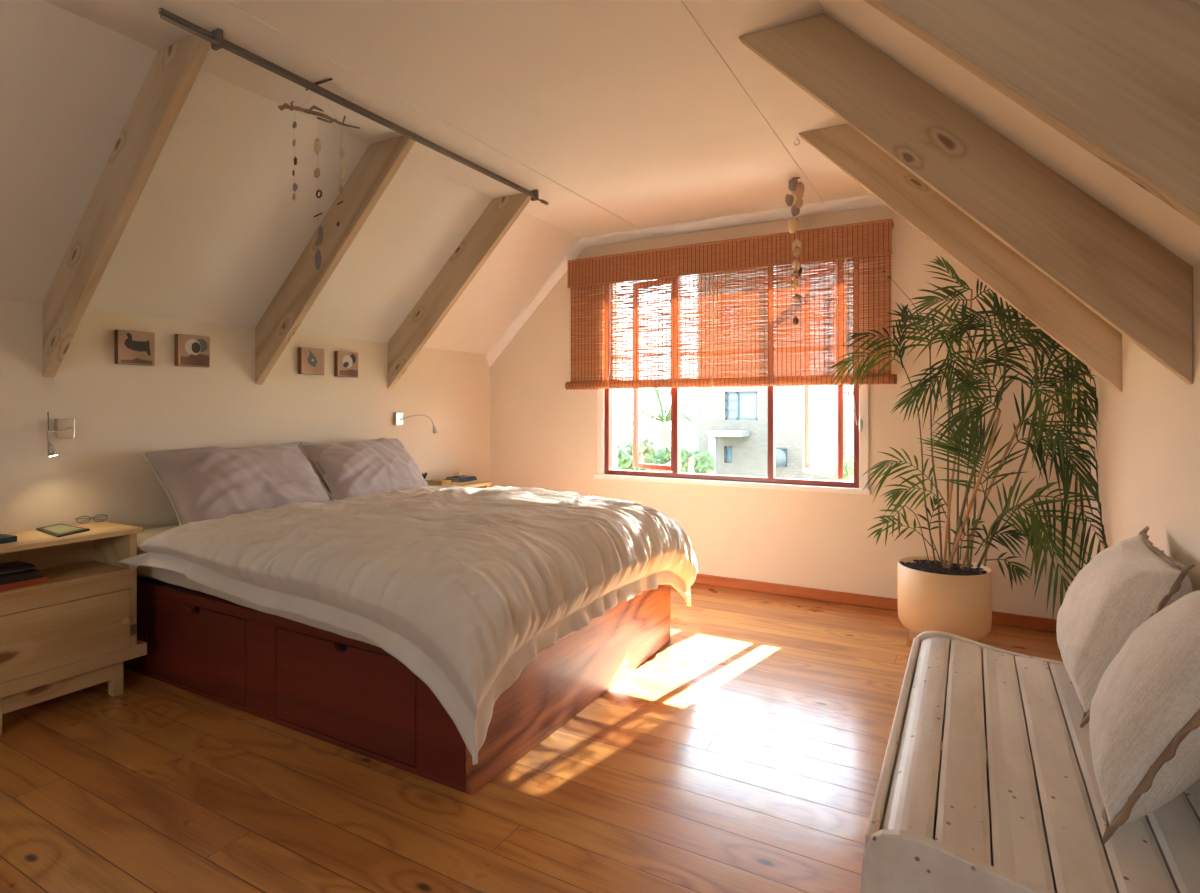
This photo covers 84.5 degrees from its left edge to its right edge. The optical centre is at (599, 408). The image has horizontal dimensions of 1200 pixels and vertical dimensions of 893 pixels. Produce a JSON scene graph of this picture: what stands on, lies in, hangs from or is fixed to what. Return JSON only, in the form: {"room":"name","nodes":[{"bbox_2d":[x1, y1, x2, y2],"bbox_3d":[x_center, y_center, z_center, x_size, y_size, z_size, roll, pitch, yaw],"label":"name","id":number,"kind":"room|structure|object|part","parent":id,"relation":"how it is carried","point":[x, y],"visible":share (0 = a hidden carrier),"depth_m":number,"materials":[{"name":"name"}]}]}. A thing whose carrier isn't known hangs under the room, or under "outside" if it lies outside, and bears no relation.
{"room":"attic bedroom","nodes":[
{"label":"attic bedroom","id":0,"kind":"room"},
{"bbox_2d":[0,299,489,575],"bbox_3d":[-2.684,0.392,2.708,0.150,1.716,7.304,0,0,29],"label":"wall","id":1,"kind":"structure","parent":0,"point":[120,412],"depth_m":3.38,"materials":[{"name":"beige paint"}]},
{"bbox_2d":[47,412,74,456],"bbox_3d":[-2.390,0.110,2.933,0.071,0.194,0.186,0,0,-30],"label":"wall lamp","id":2,"kind":"object","parent":1,"relation":"attached to","point":[64,428],"visible":1,"depth_m":2.96,"materials":[{"name":"metal"}]},
{"bbox_3d":[-2.421,0.088,2.988,0.033,0.090,0.066,0,0,29],"label":"mount plate","id":3,"kind":"part","parent":2,"relation":"part of","materials":[{"name":"metal"}]},
{"bbox_2d":[115,329,154,365],"bbox_3d":[-2.279,-0.299,3.240,0.035,0.164,0.164,0,0,29],"label":"block","id":4,"kind":"object","parent":1,"relation":"attached to","point":[131,347],"visible":1,"depth_m":3.22,"materials":[{"name":"brown wood"}]},
{"bbox_2d":[174,334,209,366],"bbox_3d":[-2.144,-0.305,3.479,0.035,0.164,0.164,0,0,29],"label":"block","id":5,"kind":"object","parent":1,"relation":"attached to","point":[189,350],"visible":1,"depth_m":3.46,"materials":[{"name":"brown wood"}]},
{"bbox_2d":[298,347,323,374],"bbox_3d":[-1.793,-0.296,4.107,0.035,0.164,0.164,0,0,29],"label":"block","id":6,"kind":"object","parent":1,"relation":"attached to","point":[310,360],"visible":1,"depth_m":4.09,"materials":[{"name":"brown wood"}]},
{"bbox_2d":[334,351,357,376],"bbox_3d":[-1.664,-0.293,4.338,0.035,0.164,0.164,0,0,29],"label":"block","id":7,"kind":"object","parent":1,"relation":"attached to","point":[345,363],"visible":1,"depth_m":4.31,"materials":[{"name":"brown wood"}]},
{"bbox_2d":[393,412,437,433],"bbox_3d":[-1.337,0.103,4.802,0.327,0.156,0.061,0,0,-33],"label":"wall lamp","id":8,"kind":"object","parent":1,"relation":"attached to","point":[398,418],"visible":1,"depth_m":4.73,"materials":[{"name":"metal"}]},
{"bbox_3d":[-1.444,0.070,4.734,0.033,0.090,0.066,0,0,29],"label":"mount plate","id":9,"kind":"part","parent":8,"relation":"part of","materials":[{"name":"metal"}]},
{"bbox_2d":[0,583,1062,892],"bbox_3d":[-0.849,1.300,1.624,4.512,0.100,7.404,0,0,29],"label":"floor","id":10,"kind":"structure","parent":0,"point":[746,754],"depth_m":2.19,"materials":[{"name":"brown wood"}]},
{"bbox_2d":[0,521,146,734],"bbox_3d":[-2.318,0.888,2.763,0.385,0.723,0.627,0,0,29],"label":"nightstand","id":11,"kind":"object","parent":10,"relation":"on","point":[73,631],"visible":1,"depth_m":2.75,"materials":[{"name":"brown wood"}]},
{"bbox_3d":[-2.326,1.175,2.534,0.045,0.150,0.040,0,0,29],"label":"leg","id":12,"kind":"part","parent":11,"relation":"part of","materials":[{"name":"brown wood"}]},
{"bbox_2d":[0,534,16,543],"bbox_3d":[-2.414,0.515,2.566,0.130,0.022,0.190,0,0,23],"label":"book","id":13,"kind":"object","parent":11,"relation":"on","point":[4,538],"visible":1,"depth_m":2.61,"materials":[{"name":"paper"}]},
{"bbox_2d":[0,575,46,591],"bbox_3d":[-2.356,0.690,2.608,0.160,0.024,0.220,0,0,26],"label":"book","id":14,"kind":"object","parent":11,"relation":"on","point":[42,579],"visible":0.58,"depth_m":2.60,"materials":[{"name":"paper"}]},
{"bbox_2d":[0,569,38,584],"bbox_3d":[-2.368,0.663,2.598,0.150,0.030,0.210,0,0,28],"label":"book","id":15,"kind":"object","parent":14,"relation":"on","point":[34,574],"visible":0.68,"depth_m":2.60,"materials":[{"name":"paper"}]},
{"bbox_2d":[0,561,36,576],"bbox_3d":[-2.369,0.633,2.586,0.153,0.028,0.213,0,0,29],"label":"case","id":16,"kind":"object","parent":15,"relation":"on","point":[15,567],"visible":1,"depth_m":2.60,"materials":[{"name":"black plastic"}]},
{"bbox_3d":[-2.480,0.797,2.842,0.015,0.495,0.516,0,0,29],"label":"panel","id":17,"kind":"part","parent":11,"relation":"part of","materials":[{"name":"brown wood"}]},
{"bbox_2d":[36,524,89,536],"bbox_3d":[-2.336,0.522,2.854,0.342,0.009,0.142,0,0,29],"label":"tablet","id":18,"kind":"object","parent":11,"relation":"on","point":[58,530],"visible":1,"depth_m":2.84,"materials":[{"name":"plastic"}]},
{"bbox_2d":[0,561,129,597],"bbox_3d":[-2.333,0.711,2.760,0.323,0.018,0.516,0,0,29],"label":"shelf","id":19,"kind":"object","parent":11,"relation":"attached to","point":[63,575],"depth_m":2.82,"materials":[{"name":"brown wood"}]},
{"bbox_3d":[-2.199,0.754,2.685,0.019,0.068,0.516,0,0,29],"label":"rail","id":20,"kind":"part","parent":11,"relation":"part of","materials":[{"name":"brown wood"}]},
{"bbox_3d":[-2.198,0.917,2.684,0.022,0.253,0.512,0,0,29],"label":"door","id":21,"kind":"part","parent":11,"relation":"part of","materials":[{"name":"brown wood"}]},
{"bbox_3d":[-2.332,1.073,2.771,0.344,0.055,0.627,0,0,29],"label":"rail","id":22,"kind":"part","parent":11,"relation":"part of","materials":[{"name":"brown wood"}]},
{"bbox_2d":[75,514,107,523],"bbox_3d":[-2.351,0.507,3.058,0.021,0.036,0.125,0,0,42],"label":"eyeglasses","id":23,"kind":"object","parent":11,"relation":"on","point":[90,518],"visible":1,"depth_m":3.05,"materials":[{"name":"grey metal"}]},
{"bbox_3d":[-2.206,0.797,3.000,0.340,0.495,0.026,0,0,29],"label":"panel","id":24,"kind":"part","parent":11,"relation":"part of","materials":[{"name":"brown wood"}]},
{"bbox_3d":[-2.123,1.175,2.898,0.045,0.150,0.040,0,0,29],"label":"leg","id":25,"kind":"part","parent":11,"relation":"part of","materials":[{"name":"brown wood"}]},
{"bbox_3d":[-2.058,0.920,2.872,0.038,0.039,0.039,0,0,29],"label":"knob","id":26,"kind":"part","parent":11,"relation":"part of","materials":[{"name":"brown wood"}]},
{"bbox_2d":[123,576,669,794],"bbox_3d":[-0.962,1.035,3.371,2.168,0.430,1.619,0,0,29],"label":"bed","id":27,"kind":"object","parent":10,"relation":"on","point":[356,696],"visible":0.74,"depth_m":2.58,"materials":[{"name":"brown wood"}]},
{"bbox_2d":[137,573,159,580],"bbox_3d":[-0.977,0.711,3.379,2.133,0.218,1.559,0,0,29],"label":"mattress","id":28,"kind":"object","parent":27,"relation":"on","point":[137,573],"visible":0.05,"depth_m":3.17,"materials":[{"name":"white fabric"}]},
{"bbox_2d":[140,441,333,525],"bbox_3d":[-1.831,0.386,3.449,0.387,0.394,0.855,0,0,29],"label":"pillow","id":29,"kind":"object","parent":28,"relation":"on","point":[202,483],"visible":0.86,"depth_m":3.27,"materials":[{"name":"grey fabric"}]},
{"bbox_2d":[137,524,380,647],"bbox_3d":[-0.945,0.722,3.349,2.160,0.260,1.641,0,0,29],"label":"sheet","id":30,"kind":"object","parent":28,"relation":"on","point":[171,577],"visible":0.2,"depth_m":2.83,"materials":[{"name":"white fabric"}]},
{"bbox_2d":[299,438,427,499],"bbox_3d":[-1.439,0.385,4.151,0.378,0.393,0.781,0,0,29],"label":"pillow","id":31,"kind":"object","parent":28,"relation":"on","point":[351,468],"visible":0.85,"depth_m":3.99,"materials":[{"name":"grey fabric"}]},
{"bbox_2d":[118,485,697,764],"bbox_3d":[-0.787,0.754,3.247,2.035,0.664,1.940,0,0,29],"label":"duvet","id":32,"kind":"object","parent":28,"relation":"on","point":[464,587],"visible":1,"depth_m":2.50,"materials":[{"name":"beige fabric"}]},
{"bbox_3d":[-1.784,1.046,2.914,0.750,0.355,0.018,0,0,29],"label":"drawer","id":33,"kind":"part","parent":27,"relation":"part of","materials":[{"name":"brown wood"}]},
{"bbox_3d":[-1.339,1.035,2.666,2.078,0.430,0.020,0,0,29],"label":"panel","id":34,"kind":"part","parent":27,"relation":"part of","materials":[{"name":"brown wood"}]},
{"bbox_3d":[-0.955,1.046,2.450,0.750,0.355,0.018,0,0,29],"label":"drawer","id":35,"kind":"part","parent":27,"relation":"part of","materials":[{"name":"brown wood"}]},
{"bbox_2d":[428,480,491,487],"bbox_3d":[-1.133,0.902,4.891,0.375,0.695,0.590,0,0,29],"label":"nightstand","id":36,"kind":"object","parent":10,"relation":"on","point":[469,484],"visible":0.12,"depth_m":4.92,"materials":[{"name":"brown wood"}]},
{"bbox_2d":[427,479,450,484],"bbox_3d":[-1.196,0.541,4.907,0.150,0.026,0.100,0,0,29],"label":"book","id":37,"kind":"object","parent":36,"relation":"on","point":[434,481],"visible":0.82,"depth_m":4.88,"materials":[{"name":"paper"}]},
{"bbox_2d":[444,478,476,481],"bbox_3d":[-1.079,0.546,5.116,0.160,0.016,0.200,0,0,28],"label":"book","id":38,"kind":"object","parent":36,"relation":"on","point":[472,479],"visible":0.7,"depth_m":5.05,"materials":[{"name":"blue paper"}]},
{"bbox_2d":[446,475,475,479],"bbox_3d":[-1.076,0.531,5.120,0.140,0.014,0.180,0,0,33],"label":"book","id":39,"kind":"object","parent":38,"relation":"on","point":[463,477],"visible":0.91,"depth_m":5.06,"materials":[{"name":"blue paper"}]},
{"bbox_2d":[454,472,462,476],"bbox_3d":[-1.087,0.503,5.101,0.057,0.040,0.083,0,0,44],"label":"shell","id":40,"kind":"object","parent":39,"relation":"on","point":[459,474],"visible":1,"depth_m":5.08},
{"bbox_2d":[825,256,1107,641],"bbox_3d":[1.893,0.218,3.366,0.642,2.064,1.319,0,0,-38],"label":"potted palm","id":41,"kind":"object","parent":10,"relation":"on","point":[951,595],"visible":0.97,"depth_m":3.37,"materials":[{"name":"green plant"}]},
{"bbox_2d":[861,631,1199,892],"bbox_3d":[1.112,1.019,1.656,0.686,0.462,1.300,0,0,29],"label":"bench","id":42,"kind":"object","parent":10,"relation":"on","point":[952,818],"visible":0.8,"depth_m":1.39,"materials":[{"name":"beige wood"}]},
{"bbox_2d":[1056,526,1195,727],"bbox_3d":[1.474,0.591,1.879,0.278,0.450,0.584,0,0,31],"label":"cushion","id":43,"kind":"object","parent":42,"relation":"on","point":[1127,582],"visible":0.73,"depth_m":1.75,"materials":[{"name":"beige fabric"}]},
{"bbox_2d":[1089,590,1199,843],"bbox_3d":[1.188,0.601,1.387,0.260,0.450,0.512,0,0,36],"label":"cushion","id":44,"kind":"object","parent":42,"relation":"on","point":[1144,721],"visible":1,"depth_m":1.26,"materials":[{"name":"beige fabric"}]},
{"bbox_3d":[1.189,0.598,1.386,0.035,0.498,0.508,32,19,33],"label":"seam trim","id":45,"kind":"part","parent":44,"relation":"part of","materials":[{"name":"brown fabric"}]},
{"bbox_2d":[0,0,1199,353],"bbox_3d":[-0.800,-0.829,1.711,4.512,1.302,7.404,0,0,29],"label":"ceiling","id":46,"kind":"structure","parent":0,"point":[623,105],"depth_m":2.83,"materials":[{"name":"white paint"}]},
{"bbox_2d":[43,29,210,376],"bbox_3d":[-1.922,-0.741,2.649,1.238,1.199,0.045,0,0,29],"label":"beam","id":47,"kind":"structure","parent":46,"relation":"attached to","point":[172,74],"depth_m":2.62,"materials":[{"name":"beige wood"}]},
{"bbox_2d":[255,134,417,384],"bbox_3d":[-1.434,-0.741,3.521,1.238,1.199,0.045,0,0,29],"label":"beam","id":48,"kind":"structure","parent":46,"relation":"attached to","point":[381,161],"depth_m":3.51,"materials":[{"name":"beige wood"}]},
{"bbox_2d":[158,7,547,204],"bbox_3d":[-0.895,-1.309,3.166,0.045,0.062,2.270,0,0,29],"label":"rail","id":49,"kind":"object","parent":46,"relation":"attached to","point":[215,37],"visible":1,"depth_m":2.69,"materials":[{"name":"grey metal"}]},
{"bbox_2d":[278,78,359,269],"bbox_3d":[-1.160,-0.956,2.712,0.496,0.772,0.018,0,0,29],"label":"mobile","id":50,"kind":"object","parent":49,"relation":"hanging from","point":[317,144],"visible":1,"depth_m":2.70},
{"bbox_2d":[388,193,530,388],"bbox_3d":[-0.950,-0.741,4.385,1.238,1.199,0.045,0,0,29],"label":"beam","id":51,"kind":"structure","parent":46,"relation":"attached to","point":[501,213],"depth_m":4.38,"materials":[{"name":"beige wood"}]},
{"bbox_2d":[675,0,823,202],"bbox_3d":[-0.252,-1.338,1.255,0.018,0.006,6.944,0,0,29],"label":"trim","id":52,"kind":"structure","parent":46,"relation":"attached to","point":[680,3],"depth_m":2.73,"materials":[{"name":"white paint"}]},
{"bbox_2d":[785,177,804,324],"bbox_3d":[1.132,-0.916,3.834,0.077,0.859,0.090,0,0,-36],"label":"wind chime","id":53,"kind":"object","parent":46,"relation":"hanging from","point":[797,187],"visible":1,"depth_m":3.82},
{"bbox_2d":[798,124,1121,391],"bbox_3d":[1.518,-0.704,2.924,1.251,1.273,0.045,0,0,29],"label":"beam","id":54,"kind":"structure","parent":46,"relation":"attached to","point":[1093,341],"depth_m":2.84,"materials":[{"name":"beige wood"}]},
{"bbox_2d":[739,13,1192,383],"bbox_3d":[1.054,-0.704,2.095,1.251,1.273,0.045,0,0,29],"label":"beam","id":55,"kind":"structure","parent":46,"relation":"attached to","point":[1131,281],"depth_m":1.99,"materials":[{"name":"beige wood"}]},
{"bbox_2d":[863,0,1199,225],"bbox_3d":[0.556,-0.704,1.204,1.251,1.273,0.045,0,0,29],"label":"beam","id":56,"kind":"structure","parent":46,"relation":"attached to","point":[1120,79],"depth_m":1.05,"materials":[{"name":"beige wood"}]},
{"bbox_2d":[490,205,1068,618],"bbox_3d":[0.905,-0.055,4.758,4.112,2.610,0.220,0,0,29],"label":"wall","id":57,"kind":"structure","parent":0,"point":[543,433],"depth_m":4.32,"materials":[{"name":"beige paint"}]},
{"bbox_2d":[216,0,640,229],"bbox_3d":[-1.395,-1.338,1.895,0.018,0.006,6.944,0,0,29],"label":"trim","id":58,"kind":"structure","parent":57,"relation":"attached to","point":[223,2],"depth_m":2.80,"materials":[{"name":"white paint"}]},
{"bbox_2d":[486,195,884,366],"bbox_3d":[0.840,-0.817,4.641,4.112,1.082,0.048,0,0,29],"label":"trim","id":59,"kind":"structure","parent":57,"relation":"attached to","point":[867,201],"depth_m":4.82,"materials":[{"name":"white paint"}]},
{"bbox_2d":[594,260,870,494],"bbox_3d":[0.956,-0.268,4.866,1.995,1.615,0.552,0,0,29],"label":"window","id":60,"kind":"structure","parent":57,"relation":"in","point":[604,396],"depth_m":4.63,"materials":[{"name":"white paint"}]},
{"bbox_3d":[0.420,-0.263,5.096,0.036,1.455,0.436,0,0,-43],"label":"casement frame","id":61,"kind":"part","parent":60,"relation":"part of","materials":[{"name":"red wood"}]},
{"bbox_2d":[565,218,896,424],"bbox_3d":[0.785,-0.529,4.632,2.375,1.262,0.117,0,0,29],"label":"bamboo blind","id":62,"kind":"object","parent":60,"relation":"attached to","point":[863,241],"visible":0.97,"depth_m":4.53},
{"bbox_3d":[0.069,-0.568,4.989,0.008,0.845,0.040,0,0,29],"label":"lift cord","id":63,"kind":"part","parent":62,"relation":"part of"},
{"bbox_3d":[0.784,-0.568,4.589,0.008,0.845,0.040,0,0,29],"label":"lift cord","id":64,"kind":"part","parent":62,"relation":"part of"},
{"bbox_3d":[0.786,-1.052,4.635,2.331,0.215,0.111,0,0,29],"label":"head rail","id":65,"kind":"part","parent":62,"relation":"part of","materials":[{"name":"orange wood"}]},
{"bbox_3d":[0.779,-0.637,4.622,2.315,0.867,0.001,0,0,29],"label":"slat panel","id":66,"kind":"part","parent":62,"relation":"part of","materials":[{"name":"orange wood"}]},
{"bbox_3d":[1.499,-0.568,4.189,0.008,0.845,0.040,0,0,29],"label":"lift cord","id":67,"kind":"part","parent":62,"relation":"part of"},
{"bbox_3d":[1.575,-0.444,4.143,0.071,1.092,0.005,0,0,29],"label":"pull cord","id":68,"kind":"part","parent":62,"relation":"part of","materials":[{"name":"white"}]},
{"bbox_3d":[0.863,-0.258,4.699,1.785,1.525,0.074,0,0,29],"label":"frame rail","id":69,"kind":"part","parent":60,"relation":"part of","materials":[{"name":"wood"}]},
{"bbox_3d":[0.841,0.522,4.660,1.995,0.035,0.075,0,0,29],"label":"sill","id":70,"kind":"part","parent":60,"relation":"part of","materials":[{"name":"white paint"}]},
{"bbox_3d":[1.549,-0.263,4.615,0.036,1.455,0.501,0,0,-10],"label":"casement frame","id":71,"kind":"part","parent":60,"relation":"part of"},
{"bbox_2d":[694,573,1056,631],"bbox_3d":[0.833,1.214,4.662,4.056,0.072,0.018,0,0,29],"label":"baseboard","id":72,"kind":"structure","parent":57,"relation":"attached to","point":[1000,618],"depth_m":4.26,"materials":[{"name":"orange wood"}]},
{"bbox_2d":[1069,355,1078,584],"bbox_3d":[2.615,0.410,3.649,0.044,1.680,0.045,0,0,29],"label":"trim","id":73,"kind":"structure","parent":57,"relation":"attached to","point":[1072,487],"depth_m":3.63,"materials":[{"name":"beige paint"}]},
{"bbox_2d":[898,556,991,641],"bbox_3d":[1.855,1.048,3.569,0.452,0.405,0.452,0,0,29],"label":"pot","id":74,"kind":"object","parent":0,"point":[957,599],"depth_m":3.40,"materials":[{"name":"beige ceramic"}]},
{"bbox_2d":[1079,263,1199,591],"bbox_3d":[1.035,0.434,0.626,0.150,1.631,7.304,0,0,29],"label":"wall","id":75,"kind":"structure","parent":0,"point":[1148,436],"depth_m":2.18,"materials":[{"name":"beige paint"}]},
{"label":"outside","id":76,"kind":"structure","parent":0,"visible":0},
{"bbox_2d":[618,430,697,447],"bbox_3d":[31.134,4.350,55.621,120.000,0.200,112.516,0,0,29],"label":"ground","id":77,"kind":"structure","parent":76,"point":[690,438],"depth_m":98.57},
{"bbox_2d":[618,444,635,469],"bbox_3d":[0.653,2.693,24.795,1.663,3.114,1.536,0,0,29],"label":"bush","id":78,"kind":"object","parent":77,"relation":"on","point":[625,456],"visible":0.31,"depth_m":24.33,"materials":[{"name":"green plant"}]},
{"bbox_2d":[624,437,657,469],"bbox_3d":[1.682,2.723,29.051,1.740,3.054,1.882,0,0,-36],"label":"bush","id":79,"kind":"object","parent":77,"relation":"on","point":[648,444],"visible":0.23,"depth_m":28.41,"materials":[{"name":"green plant"}]},
{"bbox_2d":[641,400,642,459],"bbox_3d":[1.688,1.950,26.559,0.074,4.600,0.074,0,0,-38],"label":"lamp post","id":80,"kind":"object","parent":77,"relation":"on","point":[641,400],"visible":0.65,"depth_m":26.53,"materials":[{"name":"metal"}]},
{"bbox_2d":[638,448,670,471],"bbox_3d":[1.593,2.708,19.720,1.130,3.083,1.314,0,0,29],"label":"bush","id":81,"kind":"object","parent":77,"relation":"on","point":[661,457],"visible":0.44,"depth_m":19.55,"materials":[{"name":"green plant"}]},
{"bbox_2d":[618,388,697,471],"bbox_3d":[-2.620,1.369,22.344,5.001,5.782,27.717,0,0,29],"label":"palm tree","id":82,"kind":"object","parent":77,"relation":"on","point":[662,417],"visible":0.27,"depth_m":32.47,"materials":[{"name":"green plant"}]},
{"bbox_3d":[-2.620,0.332,22.344,5.001,3.708,27.717,0,0,29],"label":"crown","id":83,"kind":"part","parent":82,"relation":"part of","materials":[{"name":"green plant"}]},
{"bbox_2d":[619,445,697,472],"bbox_3d":[1.083,3.180,38.472,13.832,2.140,0.200,0,0,29],"label":"wall","id":84,"kind":"structure","parent":77,"relation":"on","point":[689,449],"depth_m":36.44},
{"bbox_2d":[669,448,715,473],"bbox_3d":[2.069,2.540,15.073,1.166,3.420,0.757,0,0,-22],"label":"bush","id":85,"kind":"object","parent":77,"relation":"on","point":[699,462],"visible":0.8,"depth_m":14.91,"materials":[{"name":"green plant"}]},
{"bbox_3d":[2.051,2.666,14.896,0.148,3.168,0.148,0,0,-38],"label":"stem","id":86,"kind":"part","parent":85,"relation":"part of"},
{"bbox_2d":[698,258,852,479],"bbox_3d":[6.466,-0.100,21.363,4.694,8.700,9.200,0,0,29],"label":"building","id":87,"kind":"structure","parent":77,"relation":"on","point":[732,421],"depth_m":18.08,"materials":[{"name":"concrete"}]},
{"bbox_3d":[3.105,2.509,18.145,0.200,3.481,0.200,0,0,29],"label":"canopy post","id":88,"kind":"part","parent":87,"relation":"part of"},
{"bbox_3d":[3.659,-2.674,18.740,0.436,0.924,0.020,0,0,29],"label":"pane","id":89,"kind":"part","parent":87,"relation":"part of","materials":[{"name":"glass"}]},
{"bbox_3d":[3.672,1.280,18.733,0.233,0.471,0.020,0,0,29],"label":"pane","id":90,"kind":"part","parent":87,"relation":"part of","materials":[{"name":"blue glass"}]},
{"bbox_3d":[3.994,-0.088,18.553,0.914,0.783,0.020,0,0,29],"label":"pane","id":91,"kind":"part","parent":87,"relation":"part of","materials":[{"name":"glass"}]},
{"bbox_3d":[4.780,1.304,17.715,0.500,0.500,0.445,0,0,29],"label":"satellite dish","id":92,"kind":"part","parent":87,"relation":"part of","materials":[{"name":"metal"}]},
{"bbox_3d":[5.710,1.294,17.592,0.385,0.409,0.020,0,0,29],"label":"pane","id":93,"kind":"part","parent":87,"relation":"part of","materials":[{"name":"white glass"}]},
{"bbox_2d":[830,454,853,480],"bbox_3d":[4.411,2.494,11.408,0.762,3.512,0.876,0,0,-13],"label":"bush","id":94,"kind":"object","parent":77,"relation":"on","point":[848,461],"visible":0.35,"depth_m":11.28,"materials":[{"name":"green plant"}]},
{"bbox_3d":[4.307,2.631,11.341,0.148,3.238,0.148,0,0,7],"label":"stem","id":95,"kind":"part","parent":94,"relation":"part of","materials":[{"name":"green plant"}]},
{"bbox_2d":[833,385,853,454],"bbox_3d":[7.995,1.250,13.861,5.550,6.000,2.400,0,0,29],"label":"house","id":96,"kind":"structure","parent":77,"relation":"on","point":[849,412],"depth_m":14.17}
]}

